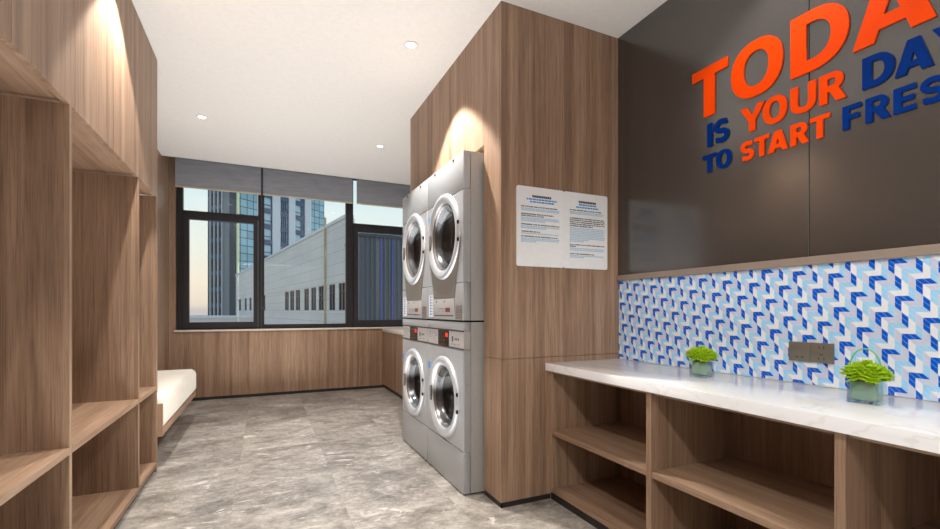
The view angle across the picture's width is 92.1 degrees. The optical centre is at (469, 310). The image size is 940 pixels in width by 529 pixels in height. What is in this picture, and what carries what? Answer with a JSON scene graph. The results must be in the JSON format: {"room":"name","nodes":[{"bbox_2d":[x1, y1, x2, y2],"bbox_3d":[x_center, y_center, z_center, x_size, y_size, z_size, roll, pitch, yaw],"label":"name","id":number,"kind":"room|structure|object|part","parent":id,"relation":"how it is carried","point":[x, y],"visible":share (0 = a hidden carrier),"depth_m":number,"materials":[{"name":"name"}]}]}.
{"room":"laundry","nodes":[
{"label":"laundry","id":0,"kind":"room"},
{"bbox_2d":[139,149,168,370],"bbox_3d":[-1.739,-0.440,1.274,0.120,3.000,8.960,0,0,-24],"label":"wall","id":1,"kind":"structure","parent":0,"point":[162,161],"depth_m":4.88,"materials":[{"name":"brown wood"}]},
{"bbox_2d":[157,391,195,436],"bbox_3d":[-2.551,0.765,3.666,0.381,0.290,1.614,0,0,-24],"label":"bench","id":2,"kind":"object","parent":1,"relation":"attached to","point":[161,430],"visible":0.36,"depth_m":3.13,"materials":[{"name":"brown wood"}]},
{"bbox_3d":[-2.220,0.729,2.939,0.381,0.218,0.018,0,0,-24],"label":"panel","id":3,"kind":"part","parent":2,"relation":"part of","materials":[{"name":"brown wood"}]},
{"bbox_2d":[157,369,195,425],"bbox_3d":[-2.553,0.681,3.682,0.386,0.232,1.603,0,0,-24],"label":"seat cushion","id":4,"kind":"object","parent":2,"relation":"on","point":[174,387],"visible":0.43,"depth_m":3.61,"materials":[{"name":"beige leather"}]},
{"bbox_2d":[169,157,388,397],"bbox_3d":[-1.935,-0.440,5.997,3.435,3.000,0.180,0,0,-24],"label":"wall","id":5,"kind":"structure","parent":0,"point":[225,363],"depth_m":5.62,"materials":[{"name":"brown wood"}]},
{"bbox_2d":[177,187,260,329],"bbox_3d":[-3.014,-0.796,5.469,0.893,2.047,0.088,0,0,-24],"label":"window","id":6,"kind":"structure","parent":5,"relation":"in","point":[184,217],"depth_m":5.35,"materials":[{"name":"black metal"}]},
{"bbox_2d":[191,385,383,400],"bbox_3d":[-2.328,1.042,5.726,2.495,0.036,0.008,0,0,-24],"label":"baseboard","id":7,"kind":"structure","parent":5,"relation":"attached to","point":[374,386],"depth_m":5.71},
{"bbox_2d":[174,327,402,331],"bbox_3d":[-1.990,0.237,5.887,3.145,0.020,0.075,0,0,-24],"label":"sill","id":8,"kind":"structure","parent":5,"relation":"attached to","point":[343,327],"depth_m":5.72,"materials":[{"name":"stone"}]},
{"bbox_2d":[261,168,349,328],"bbox_3d":[-2.120,-0.796,5.885,1.078,2.047,0.070,0,0,-24],"label":"window","id":9,"kind":"structure","parent":5,"relation":"in","point":[347,205],"depth_m":6.04,"materials":[{"name":"black metal"}]},
{"bbox_2d":[261,168,352,308],"bbox_3d":[-2.044,-0.957,5.728,1.095,1.875,0.072,0,0,-24],"label":"roller blind","id":10,"kind":"object","parent":9,"relation":"attached to","point":[279,183],"visible":0.78,"depth_m":5.70,"materials":[{"name":"grey fabric"}]},
{"bbox_3d":[-2.519,-0.945,5.490,0.032,1.851,0.032,0,0,-24],"label":"pull cord","id":11,"kind":"part","parent":10,"relation":"part of","materials":[{"name":"plastic"}]},
{"bbox_3d":[-2.031,-1.413,5.723,1.076,0.021,0.012,0,0,-24],"label":"rail","id":12,"kind":"part","parent":10,"relation":"part of","materials":[{"name":"white metal"}]},
{"bbox_2d":[350,179,402,326],"bbox_3d":[-1.101,-0.796,6.340,1.152,2.047,0.088,0,0,-24],"label":"window","id":13,"kind":"structure","parent":5,"relation":"in","point":[355,228],"depth_m":6.10,"materials":[{"name":"black metal"}]},
{"bbox_3d":[-1.099,-0.460,6.330,1.052,1.333,0.068,0,0,-24],"label":"sash","id":14,"kind":"part","parent":13,"relation":"part of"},
{"bbox_2d":[357,179,409,208],"bbox_3d":[-1.016,-1.648,6.207,1.068,0.492,0.052,0,0,-24],"label":"roller blind","id":15,"kind":"object","parent":13,"relation":"attached to","point":[372,193],"visible":0.37,"depth_m":6.10,"materials":[{"name":"grey fabric"}]},
{"bbox_3d":[-1.008,-1.413,6.188,1.068,0.021,0.012,0,0,-24],"label":"rail","id":16,"kind":"part","parent":15,"relation":"part of","materials":[{"name":"white metal"}]},
{"bbox_2d":[115,387,596,528],"bbox_3d":[-0.164,1.090,1.991,3.650,0.060,8.960,0,0,-24],"label":"floor","id":17,"kind":"structure","parent":0,"point":[342,459],"depth_m":2.91,"materials":[{"name":"grey stone"}]},
{"bbox_2d":[0,0,156,528],"bbox_3d":[-1.290,-0.297,0.861,0.351,2.714,4.535,0,0,-24],"label":"storage cabinet","id":18,"kind":"object","parent":17,"relation":"on","point":[78,78],"visible":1,"depth_m":1.79,"materials":[{"name":"brown wood"}]},
{"bbox_3d":[-1.193,-1.201,1.047,0.020,0.906,0.468,0,0,-24],"label":"door","id":19,"kind":"part","parent":18,"relation":"part of","materials":[{"name":"brown wood"}]},
{"bbox_2d":[0,448,68,505],"bbox_3d":[-1.405,0.511,1.129,0.338,0.026,0.975,0,0,-24],"label":"shelf","id":20,"kind":"object","parent":18,"relation":"attached to","point":[19,467],"depth_m":1.46,"materials":[{"name":"brown wood"}]},
{"bbox_3d":[-1.387,-1.201,1.475,0.020,0.906,0.468,0,0,-24],"label":"door","id":21,"kind":"part","parent":18,"relation":"part of","materials":[{"name":"brown wood"}]},
{"bbox_3d":[-1.582,-1.201,1.903,0.020,0.906,0.468,0,0,-24],"label":"door","id":22,"kind":"part","parent":18,"relation":"part of","materials":[{"name":"brown wood"}]},
{"bbox_2d":[72,399,137,452],"bbox_3d":[-1.817,0.511,2.034,0.338,0.026,0.965,0,0,-24],"label":"shelf","id":23,"kind":"object","parent":18,"relation":"attached to","point":[90,417],"depth_m":2.17,"materials":[{"name":"brown wood"}]},
{"bbox_3d":[-1.778,-1.201,2.333,0.020,0.906,0.474,0,0,-24],"label":"door","id":24,"kind":"part","parent":18,"relation":"part of","materials":[{"name":"brown wood"}]},
{"bbox_2d":[139,386,156,402],"bbox_3d":[-2.120,0.511,2.700,0.338,0.026,0.449,0,0,-24],"label":"shelf","id":25,"kind":"object","parent":18,"relation":"attached to","point":[144,391],"depth_m":2.82,"materials":[{"name":"brown wood"}]},
{"bbox_3d":[-2.224,0.156,2.913,0.351,1.808,0.024,0,0,-24],"label":"panel","id":26,"kind":"part","parent":18,"relation":"part of","materials":[{"name":"brown wood"}]},
{"bbox_3d":[-1.977,-1.201,2.771,0.020,0.906,0.484,0,0,-24],"label":"door","id":27,"kind":"part","parent":18,"relation":"part of","materials":[{"name":"brown wood"}]},
{"bbox_2d":[383,332,402,398],"bbox_3d":[-0.330,0.674,5.317,0.831,0.772,2.383,0,0,-24],"label":"base cabinet","id":28,"kind":"object","parent":17,"relation":"on","point":[392,343],"visible":0.23,"depth_m":5.71,"materials":[{"name":"brown wood"}]},
{"bbox_3d":[-1.068,0.649,5.958,0.018,0.722,0.605,0,0,-24],"label":"door","id":29,"kind":"part","parent":28,"relation":"part of","materials":[{"name":"brown wood"}]},
{"bbox_2d":[382,328,402,334],"bbox_3d":[-0.331,0.268,5.303,0.847,0.040,2.360,0,0,-24],"label":"countertop","id":30,"kind":"structure","parent":28,"relation":"on","point":[399,331],"depth_m":5.83,"materials":[{"name":"stone"}]},
{"bbox_3d":[-0.818,0.649,5.409,0.018,0.722,0.597,0,0,-24],"label":"door","id":31,"kind":"part","parent":28,"relation":"part of","materials":[{"name":"brown wood"}]},
{"bbox_2d":[402,319,428,460],"bbox_3d":[-0.107,0.564,3.579,0.740,0.992,0.619,0,0,-24],"label":"washing machine","id":32,"kind":"object","parent":17,"relation":"on","point":[415,332],"visible":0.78,"depth_m":3.42,"materials":[{"name":"silver metal"}]},
{"bbox_3d":[-0.428,0.541,3.433,0.034,0.508,0.508,0,0,-24],"label":"door","id":33,"kind":"part","parent":32,"relation":"part of","materials":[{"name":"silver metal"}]},
{"bbox_3d":[-0.405,0.092,3.443,0.045,0.048,0.619,0,0,-24],"label":"panel","id":34,"kind":"part","parent":32,"relation":"part of","materials":[{"name":"silver metal"}]},
{"bbox_3d":[-0.405,0.520,3.443,0.045,0.584,0.619,0,0,-24],"label":"panel","id":35,"kind":"part","parent":32,"relation":"part of","materials":[{"name":"silver metal"}]},
{"bbox_3d":[-0.404,0.172,3.444,0.042,0.108,0.615,0,0,-24],"label":"control panel","id":36,"kind":"part","parent":32,"relation":"part of","materials":[{"name":"grey plastic"}]},
{"bbox_2d":[402,179,429,319],"bbox_3d":[-0.107,-0.424,3.579,0.740,0.984,0.619,0,0,-24],"label":"dryer","id":37,"kind":"object","parent":32,"relation":"on","point":[415,204],"visible":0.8,"depth_m":3.43,"materials":[{"name":"silver metal"}]},
{"bbox_3d":[-0.428,-0.463,3.433,0.034,0.536,0.536,0,0,-24],"label":"door","id":38,"kind":"part","parent":37,"relation":"part of","materials":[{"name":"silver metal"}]},
{"bbox_3d":[-0.425,-0.013,3.430,0.005,0.118,0.352,0,0,-24],"label":"control panel","id":39,"kind":"part","parent":37,"relation":"part of","materials":[{"name":"grey plastic"}]},
{"bbox_3d":[-0.405,-0.808,3.443,0.045,0.217,0.619,0,0,-24],"label":"panel","id":40,"kind":"part","parent":37,"relation":"part of","materials":[{"name":"silver metal"}]},
{"bbox_3d":[-0.405,-0.052,3.443,0.045,0.218,0.619,0,0,-24],"label":"panel","id":41,"kind":"part","parent":37,"relation":"part of","materials":[{"name":"silver metal"}]},
{"bbox_3d":[-0.405,-0.430,3.443,0.045,0.534,0.619,0,0,-24],"label":"panel","id":42,"kind":"part","parent":37,"relation":"part of","materials":[{"name":"silver metal"}]},
{"bbox_3d":[-0.405,0.932,3.443,0.045,0.237,0.619,0,0,-24],"label":"panel","id":43,"kind":"part","parent":32,"relation":"part of","materials":[{"name":"silver metal"}]},
{"bbox_2d":[428,320,484,493],"bbox_3d":[0.152,0.564,3.008,0.740,0.992,0.619,0,0,-24],"label":"washing machine","id":44,"kind":"object","parent":17,"relation":"on","point":[455,349],"visible":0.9,"depth_m":2.67,"materials":[{"name":"silver metal"}]},
{"bbox_3d":[-0.262,0.551,3.045,0.016,0.100,0.022,0,0,-24],"label":"door handle","id":45,"kind":"part","parent":44,"relation":"part of","materials":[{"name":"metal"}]},
{"bbox_3d":[-0.169,0.541,2.862,0.034,0.508,0.508,0,0,-24],"label":"door","id":46,"kind":"part","parent":44,"relation":"part of","materials":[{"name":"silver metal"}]},
{"bbox_3d":[-0.145,0.092,2.872,0.045,0.048,0.619,0,0,-24],"label":"panel","id":47,"kind":"part","parent":44,"relation":"part of","materials":[{"name":"silver metal"}]},
{"bbox_3d":[-0.145,0.932,2.872,0.045,0.237,0.619,0,0,-24],"label":"panel","id":48,"kind":"part","parent":44,"relation":"part of","materials":[{"name":"silver metal"}]},
{"bbox_3d":[-0.144,0.172,2.873,0.042,0.108,0.615,0,0,-24],"label":"control panel","id":49,"kind":"part","parent":44,"relation":"part of","materials":[{"name":"grey plastic"}]},
{"bbox_3d":[-0.145,0.520,2.872,0.045,0.584,0.619,0,0,-24],"label":"panel","id":50,"kind":"part","parent":44,"relation":"part of","materials":[{"name":"silver metal"}]},
{"bbox_2d":[428,150,483,321],"bbox_3d":[0.152,-0.424,3.008,0.740,0.984,0.619,0,0,-24],"label":"dryer","id":51,"kind":"object","parent":44,"relation":"on","point":[456,190],"visible":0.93,"depth_m":2.67,"materials":[{"name":"silver metal"}]},
{"bbox_3d":[-0.268,-0.453,3.058,0.016,0.100,0.022,0,0,-24],"label":"door handle","id":52,"kind":"part","parent":51,"relation":"part of","materials":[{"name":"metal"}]},
{"bbox_3d":[-0.169,-0.463,2.862,0.034,0.536,0.536,0,0,-24],"label":"door","id":53,"kind":"part","parent":51,"relation":"part of","materials":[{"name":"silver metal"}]},
{"bbox_3d":[-0.166,-0.013,2.859,0.005,0.118,0.352,0,0,-24],"label":"control panel","id":54,"kind":"part","parent":51,"relation":"part of","materials":[{"name":"grey plastic"}]},
{"bbox_3d":[-0.145,-0.808,2.872,0.045,0.217,0.619,0,0,-24],"label":"panel","id":55,"kind":"part","parent":51,"relation":"part of","materials":[{"name":"silver metal"}]},
{"bbox_3d":[-0.145,-0.052,2.872,0.045,0.218,0.619,0,0,-24],"label":"panel","id":56,"kind":"part","parent":51,"relation":"part of","materials":[{"name":"silver metal"}]},
{"bbox_3d":[-0.145,-0.430,2.872,0.045,0.534,0.619,0,0,-24],"label":"panel","id":57,"kind":"part","parent":51,"relation":"part of","materials":[{"name":"silver metal"}]},
{"bbox_2d":[455,306,461,319],"bbox_3d":[-0.065,0.013,2.640,0.004,0.082,0.094,0,0,-24],"label":"vent grille","id":58,"kind":"object","parent":51,"relation":"attached to","point":[458,309],"depth_m":2.64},
{"bbox_2d":[549,371,939,528],"bbox_3d":[1.334,0.698,1.208,0.512,0.724,3.174,0,0,-24],"label":"shelf unit","id":59,"kind":"object","parent":17,"relation":"on","point":[620,457],"visible":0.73,"depth_m":1.91,"materials":[{"name":"brown wood"}]},
{"bbox_3d":[0.682,0.675,2.638,0.512,0.678,0.030,0,0,-24],"label":"panel","id":60,"kind":"part","parent":59,"relation":"part of","materials":[{"name":"brown wood"}]},
{"bbox_3d":[0.824,0.681,2.312,0.494,0.026,0.681,0,0,-24],"label":"shelf","id":61,"kind":"part","parent":59,"relation":"part of","materials":[{"name":"brown wood"}]},
{"bbox_3d":[0.616,0.344,2.217,0.018,0.014,0.681,0,0,-24],"label":"rail","id":62,"kind":"part","parent":59,"relation":"part of","materials":[{"name":"brown wood"}]},
{"bbox_2d":[545,359,939,453],"bbox_3d":[1.325,0.314,1.194,0.531,0.042,3.194,0,0,-24],"label":"countertop","id":63,"kind":"structure","parent":59,"relation":"on","point":[902,421],"depth_m":1.52,"materials":[{"name":"white stone"}]},
{"bbox_2d":[684,346,718,377],"bbox_3d":[1.028,0.224,2.010,0.140,0.137,0.137,0,0,21],"label":"potted plant","id":64,"kind":"object","parent":63,"relation":"on","point":[702,367],"visible":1,"depth_m":1.99,"materials":[{"name":"green plant"}]},
{"bbox_2d":[838,348,895,405],"bbox_3d":[1.263,0.206,1.441,0.140,0.172,0.137,0,0,33],"label":"potted plant","id":65,"kind":"object","parent":63,"relation":"on","point":[867,377],"visible":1,"depth_m":1.42,"materials":[{"name":"green plant"}]},
{"bbox_3d":[1.114,0.681,1.676,0.494,0.026,0.659,0,0,-24],"label":"shelf","id":66,"kind":"part","parent":59,"relation":"part of","materials":[{"name":"brown wood"}]},
{"bbox_3d":[0.905,0.344,1.581,0.018,0.014,0.659,0,0,-24],"label":"rail","id":67,"kind":"part","parent":59,"relation":"part of","materials":[{"name":"brown wood"}]},
{"bbox_3d":[1.190,0.344,0.956,0.018,0.014,0.657,0,0,-24],"label":"rail","id":68,"kind":"part","parent":59,"relation":"part of","materials":[{"name":"brown wood"}]},
{"bbox_3d":[1.398,0.681,1.051,0.494,0.026,0.657,0,0,-24],"label":"shelf","id":69,"kind":"part","parent":59,"relation":"part of","materials":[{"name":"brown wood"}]},
{"bbox_2d":[132,0,666,184],"bbox_3d":[-0.164,-1.813,1.991,3.650,0.313,8.960,0,0,-24],"label":"ceiling","id":70,"kind":"structure","parent":0,"point":[303,86],"depth_m":3.10,"materials":[{"name":"paint"}]},
{"bbox_2d":[196,115,207,119],"bbox_3d":[-2.295,-1.654,3.877,0.090,0.006,0.090,0,0,-24],"label":"recessed light","id":71,"kind":"object","parent":70,"relation":"in","point":[203,117],"visible":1,"depth_m":3.88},
{"bbox_2d":[175,158,260,194],"bbox_3d":[-2.946,-1.648,5.328,0.882,0.492,0.052,0,0,-24],"label":"roller blind","id":72,"kind":"object","parent":70,"relation":"hanging from","point":[195,174],"visible":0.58,"depth_m":5.30,"materials":[{"name":"grey fabric"}]},
{"bbox_3d":[-2.937,-1.413,5.310,0.882,0.021,0.012,0,0,-24],"label":"rail","id":73,"kind":"part","parent":72,"relation":"part of","materials":[{"name":"white metal"}]},
{"bbox_2d":[404,41,417,49],"bbox_3d":[-0.368,-1.654,2.825,0.090,0.006,0.090,0,0,-24],"label":"recessed light","id":74,"kind":"object","parent":70,"relation":"in","point":[411,45],"visible":1,"depth_m":2.83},
{"bbox_2d":[410,1,618,502],"bbox_3d":[0.197,-0.298,3.340,0.818,2.717,1.647,0,0,-24],"label":"wall","id":75,"kind":"structure","parent":0,"point":[534,93],"depth_m":2.55,"materials":[{"name":"brown wood"}]},
{"bbox_2d":[485,490,549,507],"bbox_3d":[-0.030,1.045,3.237,0.313,0.030,1.641,0,0,-24],"label":"baseboard","id":76,"kind":"structure","parent":75,"relation":"attached to","point":[545,496],"depth_m":2.49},
{"bbox_2d":[516,185,563,267],"bbox_3d":[0.393,-0.463,2.521,0.310,0.439,0.006,0,0,-24],"label":"notice board","id":77,"kind":"object","parent":75,"relation":"attached to","point":[539,211],"visible":1,"depth_m":2.52,"materials":[{"name":"white paper"}]},
{"bbox_2d":[521,232,557,235],"bbox_3d":[0.390,-0.424,2.516,0.245,0.007,0.001,0,0,-24],"label":"print","id":78,"kind":"object","parent":77,"relation":"on","point":[522,233],"depth_m":2.51,"materials":[{"name":"blue"}]},
{"bbox_2d":[521,216,557,222],"bbox_3d":[0.393,-0.501,2.518,0.251,0.024,0.001,0,0,-24],"label":"print","id":79,"kind":"object","parent":77,"relation":"on","point":[524,219],"depth_m":2.51,"materials":[{"name":"blue"}]},
{"bbox_2d":[521,237,558,242],"bbox_3d":[0.393,-0.388,2.518,0.251,0.024,0.001,0,0,-24],"label":"print","id":80,"kind":"object","parent":77,"relation":"attached to","point":[523,239],"depth_m":2.52,"materials":[{"name":"blue"}]},
{"bbox_2d":[521,225,558,229],"bbox_3d":[0.393,-0.458,2.518,0.251,0.016,0.001,0,0,-24],"label":"print","id":81,"kind":"object","parent":77,"relation":"on","point":[523,227],"depth_m":2.52,"materials":[{"name":"blue"}]},
{"bbox_2d":[521,207,558,213],"bbox_3d":[0.393,-0.556,2.518,0.251,0.016,0.001,0,0,-24],"label":"print","id":82,"kind":"object","parent":77,"relation":"on","point":[524,210],"depth_m":2.52,"materials":[{"name":"blue"}]},
{"bbox_2d":[564,191,606,269],"bbox_3d":[0.679,-0.463,2.651,0.316,0.439,0.006,0,0,-24],"label":"notice board","id":83,"kind":"object","parent":75,"relation":"attached to","point":[585,215],"visible":1,"depth_m":2.65,"materials":[{"name":"white paper"}]},
{"bbox_2d":[570,255,602,257],"bbox_3d":[0.684,-0.312,2.650,0.243,0.016,0.001,0,0,-24],"label":"print","id":84,"kind":"object","parent":83,"relation":"on","point":[571,256],"depth_m":2.65,"materials":[{"name":"blue"}]},
{"bbox_2d":[570,211,602,216],"bbox_3d":[0.684,-0.564,2.650,0.243,0.016,0.001,0,0,-24],"label":"print","id":85,"kind":"object","parent":83,"relation":"on","point":[572,213],"depth_m":2.65,"materials":[{"name":"blue"}]},
{"bbox_2d":[570,247,603,251],"bbox_3d":[0.687,-0.354,2.652,0.250,0.016,0.001,0,0,-24],"label":"print","id":86,"kind":"object","parent":83,"relation":"on","point":[572,249],"depth_m":2.65,"materials":[{"name":"blue"}]},
{"bbox_2d":[570,227,604,242],"bbox_3d":[0.689,-0.438,2.652,0.253,0.084,0.001,0,0,-24],"label":"print","id":87,"kind":"object","parent":83,"relation":"on","point":[577,234],"depth_m":2.65,"materials":[{"name":"blue"}]},
{"bbox_2d":[617,0,939,401],"bbox_3d":[1.167,-0.440,2.600,0.405,3.000,8.972,0,0,-21],"label":"wall","id":88,"kind":"structure","parent":0,"point":[834,238],"depth_m":1.91,"materials":[{"name":"grey paint"}]},
{"bbox_3d":[1.125,-0.934,2.275,0.012,1.445,1.060,0,0,-24],"label":"wall panel","id":89,"kind":"part","parent":88,"relation":"part of","materials":[{"name":"grey paint"}]},
{"bbox_2d":[702,149,731,172],"bbox_3d":[1.171,-0.710,2.149,0.007,0.088,0.150,0,0,-24],"label":"letters","id":90,"kind":"object","parent":88,"relation":"attached to","point":[727,151],"depth_m":2.14,"materials":[{"name":"blue plastic"}]},
{"bbox_2d":[707,117,729,147],"bbox_3d":[1.174,-0.845,2.143,0.007,0.112,0.112,0,0,-24],"label":"letters","id":91,"kind":"object","parent":88,"relation":"attached to","point":[719,122],"depth_m":2.14,"materials":[{"name":"blue plastic"}]},
{"bbox_3d":[1.562,-0.196,1.302,0.022,0.032,3.195,0,0,-24],"label":"metal trim","id":92,"kind":"part","parent":88,"relation":"part of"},
{"bbox_2d":[619,254,939,401],"bbox_3d":[1.570,0.056,1.304,0.005,0.472,3.194,0,0,-24],"label":"tile backsplash","id":93,"kind":"structure","parent":88,"relation":"attached to","point":[890,308],"depth_m":1.83,"materials":[{"name":"tile"}]},
{"bbox_2d":[740,112,830,160],"bbox_3d":[1.294,-0.710,1.879,0.007,0.086,0.353,0,0,-24],"label":"letters","id":94,"kind":"object","parent":88,"relation":"attached to","point":[778,135],"depth_m":1.86,"materials":[{"name":"orange plastic"}]},
{"bbox_2d":[740,71,846,131],"bbox_3d":[1.305,-0.845,1.856,0.007,0.114,0.408,0,0,-24],"label":"letters","id":95,"kind":"object","parent":88,"relation":"attached to","point":[834,89],"depth_m":1.82,"materials":[{"name":"orange plastic"}]},
{"bbox_2d":[789,341,834,363],"bbox_3d":[1.343,0.165,1.785,0.010,0.077,0.160,0,0,-24],"label":"power outlet","id":96,"kind":"object","parent":88,"relation":"attached to","point":[798,351],"visible":1,"depth_m":1.77,"materials":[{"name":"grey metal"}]},
{"bbox_3d":[1.327,0.165,1.821,0.010,0.077,0.080,0,0,-24],"label":"plate","id":97,"kind":"part","parent":96,"relation":"part of","materials":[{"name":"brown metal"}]},
{"bbox_3d":[1.360,0.165,1.748,0.010,0.077,0.080,0,0,-24],"label":"plate","id":98,"kind":"part","parent":96,"relation":"part of","materials":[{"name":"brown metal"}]},
{"bbox_2d":[692,0,936,117],"bbox_3d":[1.346,-1.060,1.765,0.007,0.244,1.108,0,0,-24],"label":"letters","id":99,"kind":"object","parent":88,"relation":"attached to","point":[916,12],"depth_m":1.79,"materials":[{"name":"orange plastic"}]},
{"bbox_3d":[1.567,-0.934,1.302,0.012,1.445,1.072,0,0,-24],"label":"wall panel","id":100,"kind":"part","parent":88,"relation":"part of","materials":[{"name":"grey paint"}]},
{"bbox_2d":[842,75,939,130],"bbox_3d":[1.461,-0.710,1.513,0.007,0.086,0.370,0,0,-24],"label":"letters","id":101,"kind":"object","parent":88,"relation":"attached to","point":[898,99],"depth_m":1.54,"materials":[{"name":"blue plastic"}]},
{"bbox_2d":[862,27,939,90],"bbox_3d":[1.470,-0.845,1.494,0.007,0.112,0.289,0,0,-24],"label":"letters","id":102,"kind":"object","parent":88,"relation":"attached to","point":[916,45],"depth_m":1.53,"materials":[{"name":"blue plastic"}]},
{"label":"outside","id":103,"kind":"structure","parent":0,"visible":0},
{"bbox_3d":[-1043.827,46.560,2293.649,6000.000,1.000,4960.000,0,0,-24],"label":"ground","id":104,"kind":"structure","parent":103,"visible":0},
{"bbox_2d":[190,315,252,321],"bbox_3d":[-35.977,23.905,64.930,9.700,46.310,8.400,0,0,-24],"label":"block","id":105,"kind":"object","parent":104,"relation":"on","point":[208,318],"visible":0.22,"depth_m":61.64,"materials":[{"name":"grey concrete"}]},
{"bbox_2d":[208,190,323,314],"bbox_3d":[-47.563,-6.940,108.131,9.620,108.000,25.320,0,0,27],"label":"apartment tower","id":106,"kind":"structure","parent":104,"relation":"on","point":[287,221],"depth_m":98.00,"materials":[{"name":"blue glass"}]},
{"bbox_3d":[-46.084,-24.225,101.641,0.080,2.450,3.400,0,0,27],"label":"pane","id":107,"kind":"part","parent":106,"relation":"part of","materials":[{"name":"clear glass"}]},
{"bbox_3d":[-46.084,-20.675,101.641,0.080,2.450,3.400,0,0,27],"label":"pane","id":108,"kind":"part","parent":106,"relation":"part of","materials":[{"name":"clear glass"}]},
{"bbox_3d":[-46.084,-17.125,101.641,0.080,2.450,3.400,0,0,27],"label":"pane","id":109,"kind":"part","parent":106,"relation":"part of","materials":[{"name":"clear glass"}]},
{"bbox_3d":[-46.084,-13.575,101.641,0.080,2.450,3.400,0,0,27],"label":"pane","id":110,"kind":"part","parent":106,"relation":"part of","materials":[{"name":"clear glass"}]},
{"bbox_3d":[-41.738,-24.225,110.313,0.080,2.450,3.000,0,0,27],"label":"pane","id":111,"kind":"part","parent":106,"relation":"part of","materials":[{"name":"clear glass"}]},
{"bbox_3d":[-41.738,-20.675,110.313,0.080,2.450,3.000,0,0,27],"label":"pane","id":112,"kind":"part","parent":106,"relation":"part of","materials":[{"name":"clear glass"}]},
{"bbox_3d":[-41.738,-17.125,110.313,0.080,2.450,3.000,0,0,27],"label":"pane","id":113,"kind":"part","parent":106,"relation":"part of","materials":[{"name":"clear glass"}]},
{"bbox_2d":[235,214,354,323],"bbox_3d":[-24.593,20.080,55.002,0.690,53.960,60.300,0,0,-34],"label":"building","id":114,"kind":"structure","parent":104,"relation":"on","point":[304,280],"depth_m":38.76,"materials":[{"name":"concrete"}]},
{"bbox_3d":[-18.116,-0.945,45.048,0.020,1.830,1.881,0,0,-34],"label":"pane","id":115,"kind":"part","parent":114,"relation":"part of","materials":[{"name":"grey glass"}]},
{"bbox_3d":[-16.830,-0.945,43.106,0.020,1.830,1.771,0,0,-34],"label":"pane","id":116,"kind":"part","parent":114,"relation":"part of","materials":[{"name":"grey glass"}]},
{"bbox_3d":[-15.524,-0.945,41.134,0.020,1.830,1.738,0,0,-34],"label":"pane","id":117,"kind":"part","parent":114,"relation":"part of","materials":[{"name":"grey glass"}]},
{"bbox_3d":[-13.807,-0.945,38.541,0.020,1.830,1.606,0,0,-34],"label":"pane","id":118,"kind":"part","parent":114,"relation":"part of","materials":[{"name":"grey glass"}]},
{"bbox_3d":[-12.546,-0.945,36.635,0.020,1.830,1.573,0,0,-34],"label":"pane","id":119,"kind":"part","parent":114,"relation":"part of","materials":[{"name":"black glass"}]},
{"bbox_3d":[-11.340,-0.945,34.813,0.020,1.830,1.364,0,0,-34],"label":"pane","id":120,"kind":"part","parent":114,"relation":"part of","materials":[{"name":"black glass"}]},
{"bbox_3d":[-9.769,-0.945,32.441,0.020,1.830,1.419,0,0,-34],"label":"pane","id":121,"kind":"part","parent":114,"relation":"part of","materials":[{"name":"black glass"}]},
{"bbox_3d":[-8.541,-0.945,30.586,0.020,1.830,1.430,0,0,-34],"label":"pane","id":122,"kind":"part","parent":114,"relation":"part of","materials":[{"name":"black glass"}]},
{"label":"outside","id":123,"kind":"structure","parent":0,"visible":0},
{"bbox_2d":[358,233,404,319],"bbox_3d":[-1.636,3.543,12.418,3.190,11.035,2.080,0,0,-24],"label":"building","id":124,"kind":"structure","parent":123,"point":[380,263],"depth_m":11.06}
]}

